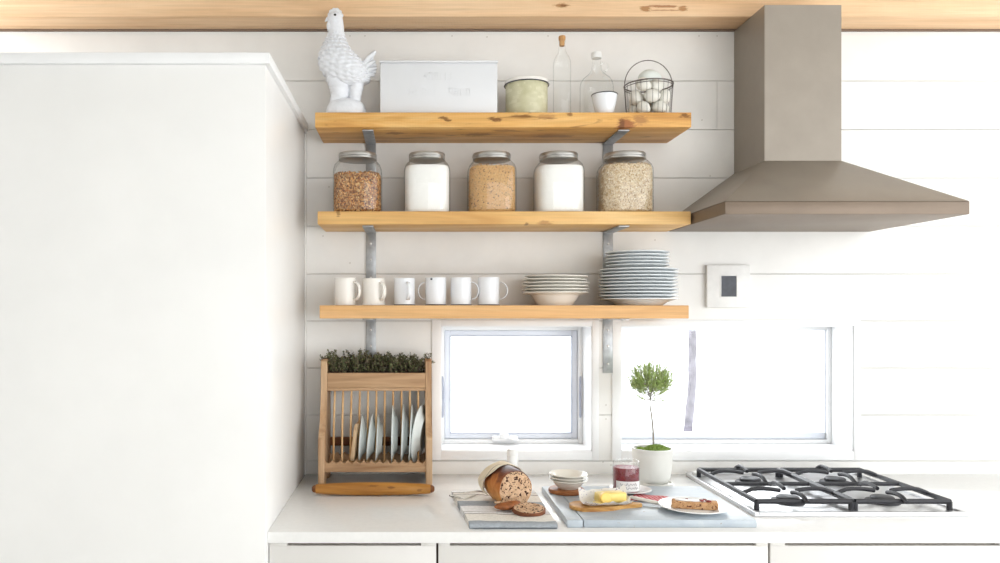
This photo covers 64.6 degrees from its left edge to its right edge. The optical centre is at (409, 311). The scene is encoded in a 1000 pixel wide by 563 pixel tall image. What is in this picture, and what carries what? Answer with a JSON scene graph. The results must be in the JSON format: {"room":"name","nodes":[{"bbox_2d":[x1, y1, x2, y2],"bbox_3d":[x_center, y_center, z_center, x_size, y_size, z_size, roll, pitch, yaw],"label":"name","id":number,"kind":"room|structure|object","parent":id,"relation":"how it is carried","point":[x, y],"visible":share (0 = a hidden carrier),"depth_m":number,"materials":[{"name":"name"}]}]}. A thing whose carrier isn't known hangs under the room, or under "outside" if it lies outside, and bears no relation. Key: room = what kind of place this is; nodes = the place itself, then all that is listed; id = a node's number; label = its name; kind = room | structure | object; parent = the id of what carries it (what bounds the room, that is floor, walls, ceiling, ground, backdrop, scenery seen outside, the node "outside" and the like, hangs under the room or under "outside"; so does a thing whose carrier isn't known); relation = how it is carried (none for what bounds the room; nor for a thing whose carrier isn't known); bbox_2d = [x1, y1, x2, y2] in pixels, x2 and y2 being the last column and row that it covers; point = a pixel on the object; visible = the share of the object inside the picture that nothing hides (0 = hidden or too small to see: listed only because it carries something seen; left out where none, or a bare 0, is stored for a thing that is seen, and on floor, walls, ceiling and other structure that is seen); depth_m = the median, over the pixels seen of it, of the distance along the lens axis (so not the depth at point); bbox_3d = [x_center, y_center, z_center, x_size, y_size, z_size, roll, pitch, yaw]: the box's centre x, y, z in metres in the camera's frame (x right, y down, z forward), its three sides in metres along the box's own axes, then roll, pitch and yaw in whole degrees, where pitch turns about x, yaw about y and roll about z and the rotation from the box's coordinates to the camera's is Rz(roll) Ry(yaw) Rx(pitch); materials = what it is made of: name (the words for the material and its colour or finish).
{"room":"kitchen","nodes":[
{"label":"kitchen","id":0,"kind":"room"},
{"bbox_2d":[0,65,304,562],"bbox_3d":[-0.995,0.427,2.505,1.211,2.186,0.790,0,0,0],"label":"tall cabinet","id":1,"kind":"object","parent":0,"point":[152,217],"depth_m":2.11,"materials":[{"name":"white paint"}]},
{"bbox_2d":[0,52,307,131],"bbox_3d":[-0.988,-0.681,2.498,1.224,0.030,0.801,0,0,0],"label":"trim","id":2,"kind":"structure","parent":1,"relation":"attached to","point":[6,58],"depth_m":2.10,"materials":[{"name":"white paint"}]},
{"bbox_2d":[305,133,306,474],"bbox_3d":[-0.386,-0.030,2.893,0.006,1.260,0.014,0,0,0],"label":"trim","id":3,"kind":"structure","parent":1,"relation":"attached to","point":[305,133],"depth_m":2.89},
{"bbox_2d":[0,32,999,473],"bbox_3d":[0.800,0.110,2.909,4.800,2.818,0.018,0,0,0],"label":"wall","id":4,"kind":"structure","parent":0,"point":[919,108],"depth_m":2.90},
{"bbox_2d":[362,129,375,171],"bbox_3d":[-0.144,-0.525,2.789,0.037,0.200,0.222,0,0,0],"label":"shelf bracket","id":5,"kind":"object","parent":4,"relation":"attached to","point":[369,137],"visible":0.38,"depth_m":2.88,"materials":[{"name":"metal"}]},
{"bbox_2d":[362,225,375,277],"bbox_3d":[-0.144,-0.196,2.789,0.037,0.203,0.222,0,0,0],"label":"shelf bracket","id":6,"kind":"object","parent":4,"relation":"attached to","point":[370,231],"visible":0.81,"depth_m":2.89,"materials":[{"name":"metal"}]},
{"bbox_2d":[362,318,375,369],"bbox_3d":[-0.144,0.123,2.789,0.037,0.203,0.222,0,0,0],"label":"shelf bracket","id":7,"kind":"object","parent":4,"relation":"attached to","point":[370,322],"visible":0.66,"depth_m":2.89,"materials":[{"name":"metal"}]},
{"bbox_2d":[0,29,999,31],"bbox_3d":[0.800,-1.041,2.894,4.800,0.006,0.012,0,0,0],"label":"trim","id":8,"kind":"structure","parent":4,"relation":"attached to","point":[1,30],"depth_m":2.89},
{"bbox_2d":[315,112,690,142],"bbox_3d":[0.316,-0.650,2.775,1.274,0.051,0.249,0,0,0],"label":"wall shelf","id":9,"kind":"object","parent":4,"relation":"attached to","point":[332,127],"visible":1,"depth_m":2.65,"materials":[{"name":"brown wood"}]},
{"bbox_2d":[317,8,376,111],"bbox_3d":[-0.219,-0.866,2.719,0.207,0.381,0.127,0,0,3],"label":"figurine","id":10,"kind":"object","parent":9,"relation":"on","point":[346,74],"visible":1,"depth_m":2.69,"materials":[{"name":"white ceramic"}]},
{"bbox_2d":[379,60,497,111],"bbox_3d":[0.098,-0.768,2.775,0.406,0.185,0.196,0,0,0],"label":"bread box","id":11,"kind":"object","parent":9,"relation":"on","point":[405,85],"visible":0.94,"depth_m":2.68,"materials":[{"name":"white ceramic"}]},
{"bbox_2d":[504,75,548,111],"bbox_3d":[0.408,-0.742,2.745,0.158,0.132,0.158,0,0,0],"label":"tin","id":12,"kind":"object","parent":9,"relation":"on","point":[529,93],"visible":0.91,"depth_m":2.68,"materials":[{"name":"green metal"}]},
{"bbox_2d":[591,91,617,111],"bbox_3d":[0.671,-0.713,2.700,0.091,0.074,0.091,0,0,0],"label":"cup","id":13,"kind":"object","parent":9,"relation":"on","point":[603,101],"visible":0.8,"depth_m":2.67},
{"bbox_2d":[623,60,673,111],"bbox_3d":[0.833,-0.779,2.735,0.172,0.205,0.170,0,0,0],"label":"wire basket","id":14,"kind":"object","parent":9,"relation":"on","point":[671,82],"visible":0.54,"depth_m":2.70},
{"bbox_2d":[630,90,642,105],"bbox_3d":[0.786,-0.744,2.717,0.046,0.054,0.045,0,0,25],"label":"egg","id":15,"kind":"object","parent":14,"relation":"in","point":[637,95],"visible":0.77,"depth_m":2.70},
{"bbox_2d":[636,77,650,90],"bbox_3d":[0.802,-0.782,2.689,0.051,0.046,0.047,0,0,22],"label":"egg","id":16,"kind":"object","parent":14,"relation":"in","point":[643,86],"visible":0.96,"depth_m":2.67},
{"bbox_2d":[638,69,661,81],"bbox_3d":[0.839,-0.811,2.735,0.087,0.068,0.068,0,0,-17],"label":"egg","id":17,"kind":"object","parent":14,"relation":"in","point":[649,73],"visible":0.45,"depth_m":2.71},
{"bbox_2d":[644,89,660,102],"bbox_3d":[0.831,-0.741,2.684,0.054,0.045,0.045,0,0,0],"label":"egg","id":18,"kind":"object","parent":14,"relation":"in","point":[649,93],"visible":0.98,"depth_m":2.67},
{"bbox_2d":[318,211,690,231],"bbox_3d":[0.319,-0.319,2.775,1.264,0.044,0.249,0,0,0],"label":"wall shelf","id":19,"kind":"object","parent":4,"relation":"attached to","point":[329,221],"visible":1,"depth_m":2.65,"materials":[{"name":"brown wood"}]},
{"bbox_2d":[336,151,381,169],"bbox_3d":[-0.184,-0.449,2.765,0.171,0.217,0.171,0,0,0],"label":"glass jar","id":20,"kind":"object","parent":19,"relation":"on","point":[349,157],"visible":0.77,"depth_m":2.73,"materials":[{"name":"metal"}]},
{"bbox_2d":[334,171,381,210],"bbox_3d":[-0.184,-0.416,2.762,0.167,0.144,0.163,0,0,0],"label":"granola","id":21,"kind":"object","parent":20,"relation":"in","point":[353,191],"visible":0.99,"depth_m":2.69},
{"bbox_2d":[404,151,449,168],"bbox_3d":[0.060,-0.449,2.765,0.163,0.217,0.163,0,0,0],"label":"glass jar","id":22,"kind":"object","parent":19,"relation":"on","point":[419,157],"visible":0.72,"depth_m":2.73,"materials":[{"name":"metal"}]},
{"bbox_2d":[405,164,448,210],"bbox_3d":[0.060,-0.428,2.765,0.156,0.164,0.156,0,0,0],"label":"flour","id":23,"kind":"object","parent":22,"relation":"in","point":[426,185],"visible":0.88,"depth_m":2.69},
{"bbox_2d":[467,151,516,209],"bbox_3d":[0.288,-0.449,2.765,0.170,0.217,0.170,0,0,0],"label":"glass jar","id":24,"kind":"object","parent":19,"relation":"on","point":[491,157],"visible":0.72,"depth_m":2.73,"materials":[{"name":"metal"}]},
{"bbox_2d":[468,163,514,210],"bbox_3d":[0.288,-0.429,2.763,0.163,0.168,0.160,0,0,0],"label":"flakes","id":25,"kind":"object","parent":24,"relation":"in","point":[491,187],"visible":0.98,"depth_m":2.69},
{"bbox_2d":[534,165,582,210],"bbox_3d":[0.524,-0.427,2.765,0.162,0.164,0.162,0,0,0],"label":"sugar","id":26,"kind":"object","parent":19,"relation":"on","point":[556,187],"visible":0.85,"depth_m":2.69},
{"bbox_2d":[533,151,584,208],"bbox_3d":[0.524,-0.449,2.765,0.170,0.217,0.170,0,0,0],"label":"glass jar","id":27,"kind":"object","parent":19,"relation":"on","point":[550,157],"visible":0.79,"depth_m":2.72,"materials":[{"name":"metal"}]},
{"bbox_2d":[603,150,653,169],"bbox_3d":[0.757,-0.449,2.765,0.182,0.217,0.182,0,0,0],"label":"glass jar","id":28,"kind":"object","parent":19,"relation":"on","point":[631,156],"visible":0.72,"depth_m":2.72,"materials":[{"name":"metal"}]},
{"bbox_2d":[598,161,652,210],"bbox_3d":[0.757,-0.432,2.763,0.176,0.173,0.173,0,0,0],"label":"rolled oats","id":29,"kind":"object","parent":28,"relation":"in","point":[623,186],"visible":1,"depth_m":2.68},
{"bbox_2d":[320,305,688,317],"bbox_3d":[0.319,0.000,2.775,1.250,0.045,0.249,0,0,0],"label":"wall shelf","id":30,"kind":"object","parent":4,"relation":"attached to","point":[326,311],"visible":1,"depth_m":2.65,"materials":[{"name":"brown wood"}]},
{"bbox_2d":[335,278,360,304],"bbox_3d":[-0.216,-0.071,2.739,0.096,0.096,0.077,0,0,0],"label":"mug","id":31,"kind":"object","parent":30,"relation":"on","point":[345,288],"visible":0.91,"depth_m":2.71,"materials":[{"name":"white ceramic"}]},
{"bbox_2d":[362,278,385,304],"bbox_3d":[-0.125,-0.070,2.736,0.088,0.094,0.092,0,0,0],"label":"mug","id":32,"kind":"object","parent":30,"relation":"on","point":[373,289],"visible":0.9,"depth_m":2.70,"materials":[{"name":"white ceramic"}]},
{"bbox_2d":[394,278,414,304],"bbox_3d":[-0.019,-0.070,2.729,0.076,0.095,0.098,0,0,0],"label":"mug","id":33,"kind":"object","parent":30,"relation":"on","point":[404,288],"visible":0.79,"depth_m":2.71,"materials":[{"name":"white ceramic"}]},
{"bbox_2d":[418,277,445,304],"bbox_3d":[0.083,-0.071,2.736,0.092,0.097,0.076,0,0,-30],"label":"mug","id":34,"kind":"object","parent":30,"relation":"on","point":[435,287],"visible":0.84,"depth_m":2.71,"materials":[{"name":"white ceramic"}]},
{"bbox_2d":[451,277,478,304],"bbox_3d":[0.191,-0.071,2.740,0.101,0.097,0.076,0,0,0],"label":"mug","id":35,"kind":"object","parent":30,"relation":"on","point":[460,286],"visible":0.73,"depth_m":2.71,"materials":[{"name":"white ceramic"}]},
{"bbox_2d":[478,277,507,304],"bbox_3d":[0.283,-0.072,2.734,0.099,0.098,0.078,0,0,36],"label":"mug","id":36,"kind":"object","parent":30,"relation":"on","point":[488,286],"visible":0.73,"depth_m":2.71,"materials":[{"name":"white ceramic"}]},
{"bbox_2d":[522,291,588,304],"bbox_3d":[0.513,-0.046,2.768,0.232,0.048,0.232,0,0,0],"label":"pasta bowl","id":37,"kind":"object","parent":30,"relation":"on","point":[540,297],"visible":0.94,"depth_m":2.70,"materials":[{"name":"beige ceramic"}]},
{"bbox_2d":[523,288,588,291],"bbox_3d":[0.516,-0.058,2.768,0.232,0.048,0.232,0,0,0],"label":"pasta bowl","id":38,"kind":"object","parent":37,"relation":"on","point":[528,289],"visible":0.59,"depth_m":2.68,"materials":[{"name":"beige ceramic"}]},
{"bbox_2d":[522,285,587,287],"bbox_3d":[0.513,-0.069,2.768,0.232,0.048,0.232,0,0,0],"label":"pasta bowl","id":39,"kind":"object","parent":38,"relation":"on","point":[525,286],"visible":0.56,"depth_m":2.68,"materials":[{"name":"beige ceramic"}]},
{"bbox_2d":[523,281,588,284],"bbox_3d":[0.516,-0.081,2.768,0.232,0.048,0.232,0,0,0],"label":"pasta bowl","id":40,"kind":"object","parent":39,"relation":"on","point":[538,282],"visible":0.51,"depth_m":2.68,"materials":[{"name":"beige ceramic"}]},
{"bbox_2d":[524,278,586,281],"bbox_3d":[0.513,-0.092,2.768,0.220,0.048,0.220,1,0,0],"label":"pasta bowl","id":41,"kind":"object","parent":40,"relation":"on","point":[527,279],"visible":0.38,"depth_m":2.68,"materials":[{"name":"beige ceramic"}]},
{"bbox_2d":[525,274,587,278],"bbox_3d":[0.516,-0.103,2.768,0.220,0.048,0.220,1,0,0],"label":"pasta bowl","id":42,"kind":"object","parent":41,"relation":"on","point":[547,275],"visible":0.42,"depth_m":2.68,"materials":[{"name":"beige ceramic"}]},
{"bbox_2d":[600,298,678,304],"bbox_3d":[0.807,-0.035,2.760,0.269,0.025,0.269,0,0,0],"label":"dinner plate","id":43,"kind":"object","parent":30,"relation":"on","point":[616,301],"visible":0.84,"depth_m":2.67,"materials":[{"name":"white ceramic"}]},
{"bbox_2d":[599,294,677,297],"bbox_3d":[0.803,-0.047,2.760,0.269,0.025,0.269,0,0,-40],"label":"dinner plate","id":44,"kind":"object","parent":43,"relation":"on","point":[620,295],"visible":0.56,"depth_m":2.66,"materials":[{"name":"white ceramic"}]},
{"bbox_2d":[599,291,677,294],"bbox_3d":[0.805,-0.058,2.760,0.269,0.025,0.269,0,0,10],"label":"dinner plate","id":45,"kind":"object","parent":44,"relation":"on","point":[607,292],"visible":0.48,"depth_m":2.66,"materials":[{"name":"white ceramic"}]},
{"bbox_2d":[599,287,678,290],"bbox_3d":[0.806,-0.070,2.760,0.269,0.025,0.269,0,0,-30],"label":"dinner plate","id":46,"kind":"object","parent":45,"relation":"on","point":[642,288],"visible":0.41,"depth_m":2.66,"materials":[{"name":"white ceramic"}]},
{"bbox_2d":[599,284,677,287],"bbox_3d":[0.803,-0.081,2.760,0.269,0.025,0.269,0,0,20],"label":"dinner plate","id":47,"kind":"object","parent":46,"relation":"on","point":[618,285],"visible":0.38,"depth_m":2.66,"materials":[{"name":"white ceramic"}]},
{"bbox_2d":[599,281,677,284],"bbox_3d":[0.803,-0.092,2.760,0.269,0.025,0.269,0,0,-21],"label":"dinner plate","id":48,"kind":"object","parent":47,"relation":"on","point":[609,282],"visible":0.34,"depth_m":2.66,"materials":[{"name":"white ceramic"}]},
{"bbox_2d":[599,277,677,281],"bbox_3d":[0.803,-0.104,2.760,0.269,0.025,0.269,0,0,29],"label":"dinner plate","id":49,"kind":"object","parent":48,"relation":"on","point":[629,278],"visible":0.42,"depth_m":2.65,"materials":[{"name":"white ceramic"}]},
{"bbox_2d":[599,274,678,277],"bbox_3d":[0.805,-0.115,2.760,0.269,0.025,0.269,0,0,-11],"label":"dinner plate","id":50,"kind":"object","parent":49,"relation":"on","point":[617,275],"visible":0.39,"depth_m":2.66,"materials":[{"name":"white ceramic"}]},
{"bbox_2d":[600,270,678,274],"bbox_3d":[0.806,-0.127,2.760,0.269,0.025,0.269,0,0,39],"label":"dinner plate","id":51,"kind":"object","parent":50,"relation":"on","point":[645,271],"visible":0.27,"depth_m":2.66,"materials":[{"name":"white ceramic"}]},
{"bbox_2d":[600,267,678,271],"bbox_3d":[0.806,-0.138,2.760,0.269,0.025,0.269,0,0,-1],"label":"dinner plate","id":52,"kind":"object","parent":51,"relation":"on","point":[625,268],"visible":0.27,"depth_m":2.66,"materials":[{"name":"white ceramic"}]},
{"bbox_2d":[605,263,669,267],"bbox_3d":[0.799,-0.153,2.755,0.218,0.024,0.218,0,0,0],"label":"plate","id":53,"kind":"object","parent":52,"relation":"on","point":[627,264],"visible":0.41,"depth_m":2.67,"materials":[{"name":"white ceramic"}]},
{"bbox_2d":[606,260,669,264],"bbox_3d":[0.799,-0.164,2.755,0.218,0.024,0.218,0,0,33],"label":"plate","id":54,"kind":"object","parent":53,"relation":"on","point":[620,261],"visible":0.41,"depth_m":2.67,"materials":[{"name":"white ceramic"}]},
{"bbox_2d":[605,256,669,260],"bbox_3d":[0.799,-0.176,2.755,0.218,0.024,0.218,0,0,-25],"label":"plate","id":55,"kind":"object","parent":54,"relation":"on","point":[638,257],"visible":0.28,"depth_m":2.67,"materials":[{"name":"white ceramic"}]},
{"bbox_2d":[605,253,669,257],"bbox_3d":[0.799,-0.187,2.755,0.218,0.024,0.218,0,0,8],"label":"plate","id":56,"kind":"object","parent":55,"relation":"on","point":[626,254],"visible":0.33,"depth_m":2.67,"materials":[{"name":"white ceramic"}]},
{"bbox_2d":[605,250,669,254],"bbox_3d":[0.799,-0.199,2.755,0.218,0.024,0.218,0,0,41],"label":"plate","id":57,"kind":"object","parent":56,"relation":"on","point":[620,251],"visible":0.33,"depth_m":2.67,"materials":[{"name":"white ceramic"}]},
{"bbox_2d":[603,129,628,165],"bbox_3d":[0.732,-0.525,2.789,0.037,0.200,0.222,0,0,0],"label":"shelf bracket","id":58,"kind":"object","parent":4,"relation":"attached to","point":[608,144],"visible":0.29,"depth_m":2.83,"materials":[{"name":"metal"}]},
{"bbox_2d":[603,318,628,372],"bbox_3d":[0.732,0.123,2.789,0.037,0.203,0.222,0,0,0],"label":"shelf bracket","id":59,"kind":"object","parent":4,"relation":"attached to","point":[607,322],"visible":0.98,"depth_m":2.89,"materials":[{"name":"metal"}]},
{"bbox_2d":[603,225,628,281],"bbox_3d":[0.732,-0.196,2.789,0.037,0.203,0.222,0,0,0],"label":"shelf bracket","id":60,"kind":"object","parent":4,"relation":"attached to","point":[608,234],"visible":0.47,"depth_m":2.89,"materials":[{"name":"metal"}]},
{"bbox_2d":[705,265,749,307],"bbox_3d":[1.172,-0.095,2.889,0.160,0.156,0.022,0,0,0],"label":"wall frame","id":61,"kind":"object","parent":4,"relation":"attached to","point":[726,286],"visible":1,"depth_m":2.88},
{"bbox_2d":[721,276,735,296],"bbox_3d":[1.172,-0.095,2.880,0.056,0.076,0.002,0,0,0],"label":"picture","id":62,"kind":"object","parent":4,"relation":"attached to","point":[728,283],"depth_m":2.88},
{"bbox_2d":[669,5,968,231],"bbox_3d":[1.330,-0.668,2.639,0.744,0.742,0.519,0,0,0],"label":"range hood","id":63,"kind":"object","parent":4,"relation":"attached to","point":[790,174],"visible":0.88,"depth_m":2.65,"materials":[{"name":"metal"}]},
{"bbox_2d":[616,480,639,491],"bbox_3d":[0.691,0.525,2.504,0.081,0.099,0.082,0,0,0],"label":"label","id":64,"kind":"object","parent":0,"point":[630,486],"visible":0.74,"depth_m":2.47,"materials":[{"name":"white paper"}]},
{"bbox_2d":[631,444,673,484],"bbox_3d":[0.836,0.527,2.700,0.139,0.120,0.139,0,0,0],"label":"pot","id":65,"kind":"object","parent":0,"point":[654,461],"depth_m":2.65,"materials":[{"name":"ceramic"}]},
{"bbox_3d":[0.800,1.545,0.450,4.800,0.050,5.300,0,0,0],"label":"floor","id":66,"kind":"structure","parent":0,"visible":0},
{"bbox_2d":[269,543,435,562],"bbox_3d":[-0.157,1.076,2.520,0.462,0.888,0.740,0,0,0],"label":"base cabinet","id":67,"kind":"object","parent":66,"relation":"on","point":[278,552],"visible":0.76,"depth_m":2.15,"materials":[{"name":"white paint"}]},
{"bbox_2d":[267,474,999,542],"bbox_3d":[1.355,0.616,2.518,3.489,0.031,0.765,0,0,0],"label":"countertop","id":68,"kind":"structure","parent":67,"relation":"on","point":[308,516],"depth_m":2.23,"materials":[{"name":"white stone"}]},
{"bbox_2d":[312,482,434,495],"bbox_3d":[-0.120,0.579,2.562,0.401,0.043,0.043,0,0,0],"label":"rolling pin","id":69,"kind":"object","parent":68,"relation":"on","point":[349,488],"visible":1,"depth_m":2.55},
{"bbox_2d":[318,358,431,484],"bbox_3d":[-0.119,0.384,2.777,0.390,0.432,0.215,0,0,0],"label":"dish rack","id":70,"kind":"object","parent":68,"relation":"on","point":[328,462],"visible":0.82,"depth_m":2.75,"materials":[{"name":"brown wood"}]},
{"bbox_2d":[350,421,360,460],"bbox_3d":[-0.190,0.455,2.769,0.030,0.128,0.120,0,0,4],"label":"wooden board","id":71,"kind":"object","parent":70,"relation":"in","point":[354,449],"visible":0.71,"depth_m":2.71,"materials":[{"name":"brown wood"}]},
{"bbox_2d":[358,414,366,459],"bbox_3d":[-0.165,0.445,2.765,0.030,0.167,0.167,0,0,0],"label":"plate","id":72,"kind":"object","parent":70,"relation":"in","point":[363,427],"visible":0.93,"depth_m":2.71,"materials":[{"name":"grey ceramic"}]},
{"bbox_2d":[366,414,375,459],"bbox_3d":[-0.135,0.445,2.765,0.037,0.166,0.167,0,0,6],"label":"plate","id":73,"kind":"object","parent":70,"relation":"in","point":[371,435],"visible":0.77,"depth_m":2.71,"materials":[{"name":"grey ceramic"}]},
{"bbox_2d":[320,348,434,372],"bbox_3d":[-0.118,0.192,2.812,0.419,0.127,0.140,0,0,-2],"label":"plants","id":74,"kind":"object","parent":70,"relation":"in","point":[380,362],"visible":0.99,"depth_m":2.79,"materials":[{"name":"green plant"}]},
{"bbox_2d":[375,415,382,460],"bbox_3d":[-0.110,0.445,2.765,0.028,0.167,0.167,0,0,-3],"label":"plate","id":75,"kind":"object","parent":70,"relation":"in","point":[379,424],"visible":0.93,"depth_m":2.71,"materials":[{"name":"grey ceramic"}]},
{"bbox_2d":[391,405,397,461],"bbox_3d":[-0.053,0.430,2.765,0.022,0.206,0.206,1,0,0],"label":"plate","id":76,"kind":"object","parent":70,"relation":"in","point":[394,426],"visible":0.96,"depth_m":2.70,"materials":[{"name":"grey ceramic"}]},
{"bbox_2d":[401,405,407,460],"bbox_3d":[-0.020,0.430,2.765,0.027,0.206,0.206,0,0,0],"label":"plate","id":77,"kind":"object","parent":70,"relation":"in","point":[404,436],"visible":0.97,"depth_m":2.70,"materials":[{"name":"grey ceramic"}]},
{"bbox_2d":[408,405,415,460],"bbox_3d":[0.009,0.430,2.765,0.030,0.206,0.206,0,0,2],"label":"plate","id":78,"kind":"object","parent":70,"relation":"in","point":[413,415],"visible":0.46,"depth_m":2.69,"materials":[{"name":"grey ceramic"}]},
{"bbox_2d":[411,404,424,461],"bbox_3d":[0.038,0.429,2.765,0.038,0.205,0.206,0,0,16],"label":"plate","id":79,"kind":"object","parent":70,"relation":"in","point":[418,433],"visible":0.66,"depth_m":2.71,"materials":[{"name":"grey ceramic"}]},
{"bbox_2d":[449,490,557,528],"bbox_3d":[0.266,0.588,2.363,0.283,0.024,0.414,0,0,0],"label":"tea towel","id":80,"kind":"object","parent":68,"relation":"on","point":[476,507],"visible":0.7,"depth_m":2.25,"materials":[{"name":"fabric"}]},
{"bbox_2d":[494,498,520,509],"bbox_3d":[0.290,0.567,2.303,0.086,0.026,0.046,0,0,-20],"label":"bread slice","id":81,"kind":"object","parent":80,"relation":"on","point":[507,504],"visible":0.94,"depth_m":2.29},
{"bbox_2d":[484,465,531,502],"bbox_3d":[0.294,0.527,2.424,0.118,0.108,0.162,0,0,-17],"label":"bread loaf","id":82,"kind":"object","parent":80,"relation":"on","point":[506,482],"visible":0.76,"depth_m":2.35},
{"bbox_2d":[478,460,522,495],"bbox_3d":[0.280,0.515,2.464,0.144,0.092,0.125,0,0,-17],"label":"wrap","id":83,"kind":"object","parent":82,"relation":"on","point":[487,471],"visible":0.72,"depth_m":2.43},
{"bbox_2d":[512,502,545,516],"bbox_3d":[0.345,0.574,2.273,0.093,0.026,0.088,0,0,21],"label":"bread slice","id":84,"kind":"object","parent":80,"relation":"on","point":[524,509],"visible":1,"depth_m":2.26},
{"bbox_2d":[507,448,517,466],"bbox_3d":[0.361,0.541,2.760,0.040,0.119,0.040,0,0,0],"label":"salt shaker","id":85,"kind":"object","parent":68,"relation":"on","point":[512,453],"visible":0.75,"depth_m":2.74,"materials":[{"name":"white ceramic"}]},
{"bbox_2d":[542,486,756,527],"bbox_3d":[0.701,0.589,2.388,0.528,0.022,0.424,0,0,0],"label":"serving board","id":86,"kind":"object","parent":68,"relation":"on","point":[649,515],"visible":0.73,"depth_m":2.22,"materials":[{"name":"blue paint"}]},
{"bbox_2d":[548,485,584,495],"bbox_3d":[0.502,0.572,2.512,0.114,0.013,0.114,0,0,0],"label":"round board","id":87,"kind":"object","parent":86,"relation":"on","point":[553,489],"visible":0.5,"depth_m":2.47,"materials":[{"name":"brown wood"}]},
{"bbox_2d":[549,477,587,489],"bbox_3d":[0.508,0.550,2.512,0.122,0.030,0.122,0,0,0],"label":"bowl","id":88,"kind":"object","parent":87,"relation":"on","point":[562,485],"visible":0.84,"depth_m":2.47,"materials":[{"name":"beige ceramic"}]},
{"bbox_2d":[549,469,587,479],"bbox_3d":[0.508,0.531,2.512,0.122,0.030,0.122,0,0,0],"label":"bowl","id":89,"kind":"object","parent":88,"relation":"on","point":[566,474],"visible":0.78,"depth_m":2.54,"materials":[{"name":"beige ceramic"}]},
{"bbox_2d":[569,501,641,511],"bbox_3d":[0.579,0.573,2.316,0.219,0.011,0.095,0,0,-6],"label":"board","id":90,"kind":"object","parent":86,"relation":"on","point":[575,505],"visible":0.79,"depth_m":2.28,"materials":[{"name":"brown wood"}]},
{"bbox_2d":[578,483,633,505],"bbox_3d":[0.579,0.542,2.316,0.160,0.048,0.092,0,0,-8],"label":"paper","id":91,"kind":"object","parent":90,"relation":"on","point":[586,497],"visible":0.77,"depth_m":2.34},
{"bbox_2d":[593,490,625,503],"bbox_3d":[0.590,0.546,2.318,0.104,0.036,0.058,0,0,-12],"label":"butter block","id":92,"kind":"object","parent":91,"relation":"on","point":[600,497],"visible":0.95,"depth_m":2.31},
{"bbox_2d":[609,485,651,494],"bbox_3d":[0.704,0.571,2.505,0.133,0.014,0.133,0,0,0],"label":"saucer","id":93,"kind":"object","parent":86,"relation":"on","point":[643,489],"visible":0.41,"depth_m":2.49,"materials":[{"name":"white ceramic"}]},
{"bbox_2d":[613,464,638,492],"bbox_3d":[0.691,0.533,2.505,0.078,0.076,0.078,0,0,0],"label":"jam jar","id":94,"kind":"object","parent":93,"relation":"on","point":[621,472],"visible":0.78,"depth_m":2.47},
{"bbox_2d":[658,496,729,514],"bbox_3d":[0.827,0.570,2.285,0.199,0.016,0.199,0,0,0],"label":"cake plate","id":95,"kind":"object","parent":86,"relation":"on","point":[665,502],"visible":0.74,"depth_m":2.27,"materials":[{"name":"white ceramic"}]},
{"bbox_2d":[671,498,718,509],"bbox_3d":[0.831,0.559,2.288,0.128,0.028,0.036,0,0,14],"label":"cake slice","id":96,"kind":"object","parent":95,"relation":"on","point":[701,504],"visible":0.99,"depth_m":2.27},
{"bbox_2d":[640,481,672,485],"bbox_3d":[0.843,0.591,2.692,0.114,0.018,0.114,0,0,0],"label":"saucer","id":97,"kind":"object","parent":68,"relation":"on","point":[669,483],"visible":0.25,"depth_m":2.65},
{"bbox_2d":[627,359,673,484],"bbox_3d":[0.832,0.372,2.702,0.156,0.431,0.145,0,0,-20],"label":"potted topiary","id":98,"kind":"object","parent":97,"relation":"on","point":[654,461],"visible":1,"depth_m":2.66,"materials":[{"name":"plant"}]},
{"bbox_2d":[685,464,969,516],"bbox_3d":[1.324,0.572,2.579,0.632,0.057,0.578,0,0,0],"label":"gas hob","id":99,"kind":"object","parent":68,"relation":"in","point":[821,490],"visible":1,"depth_m":2.46,"materials":[{"name":"silver metal"}]},
{"bbox_2d":[436,543,767,562],"bbox_3d":[0.531,1.076,2.520,0.908,0.888,0.740,0,0,0],"label":"base cabinet","id":100,"kind":"object","parent":66,"relation":"on","point":[445,552],"visible":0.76,"depth_m":2.15,"materials":[{"name":"white paint"}]},
{"bbox_2d":[768,543,999,562],"bbox_3d":[1.324,1.076,2.520,0.672,0.888,0.740,0,0,0],"label":"base cabinet","id":101,"kind":"object","parent":66,"relation":"on","point":[777,552],"visible":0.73,"depth_m":2.15,"materials":[{"name":"white paint"}]},
{"bbox_3d":[0.800,0.110,3.009,4.800,2.820,0.182,0,0,0],"label":"wall","id":102,"kind":"structure","parent":0,"visible":0},
{"bbox_2d":[432,320,598,459],"bbox_3d":[0.389,0.289,2.999,0.617,0.519,0.211,0,0,0],"label":"window","id":103,"kind":"structure","parent":102,"relation":"in","point":[582,441],"depth_m":2.98,"materials":[{"name":"white paint"}]},
{"bbox_2d":[612,320,859,459],"bbox_3d":[1.206,0.289,2.999,0.918,0.519,0.211,0,0,0],"label":"window","id":104,"kind":"structure","parent":102,"relation":"in","point":[838,438],"depth_m":2.94,"materials":[{"name":"white paint"}]},
{"bbox_3d":[0.800,-1.330,0.450,4.800,0.060,5.300,0,0,0],"label":"ceiling","id":105,"kind":"structure","parent":0,"visible":0},
{"bbox_2d":[0,0,999,28],"bbox_3d":[0.800,-1.172,2.833,4.800,0.256,0.133,0,0,0],"label":"ceiling beam","id":106,"kind":"structure","parent":105,"relation":"attached to","point":[14,14],"depth_m":2.77,"materials":[{"name":"brown wood"}]},
{"label":"outside","id":107,"kind":"structure","parent":0,"visible":0},
{"bbox_2d":[451,338,819,431],"bbox_3d":[5.000,2.370,36.700,70.000,0.100,66.600,0,0,0],"label":"sky","id":108,"kind":"structure","parent":107,"point":[498,384],"depth_m":24.38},
{"bbox_2d":[683,331,696,431],"bbox_3d":[2.920,0.094,8.051,1.109,4.553,0.208,0,0,0],"label":"bare tree","id":109,"kind":"object","parent":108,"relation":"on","point":[692,343],"visible":0.16,"depth_m":7.97,"materials":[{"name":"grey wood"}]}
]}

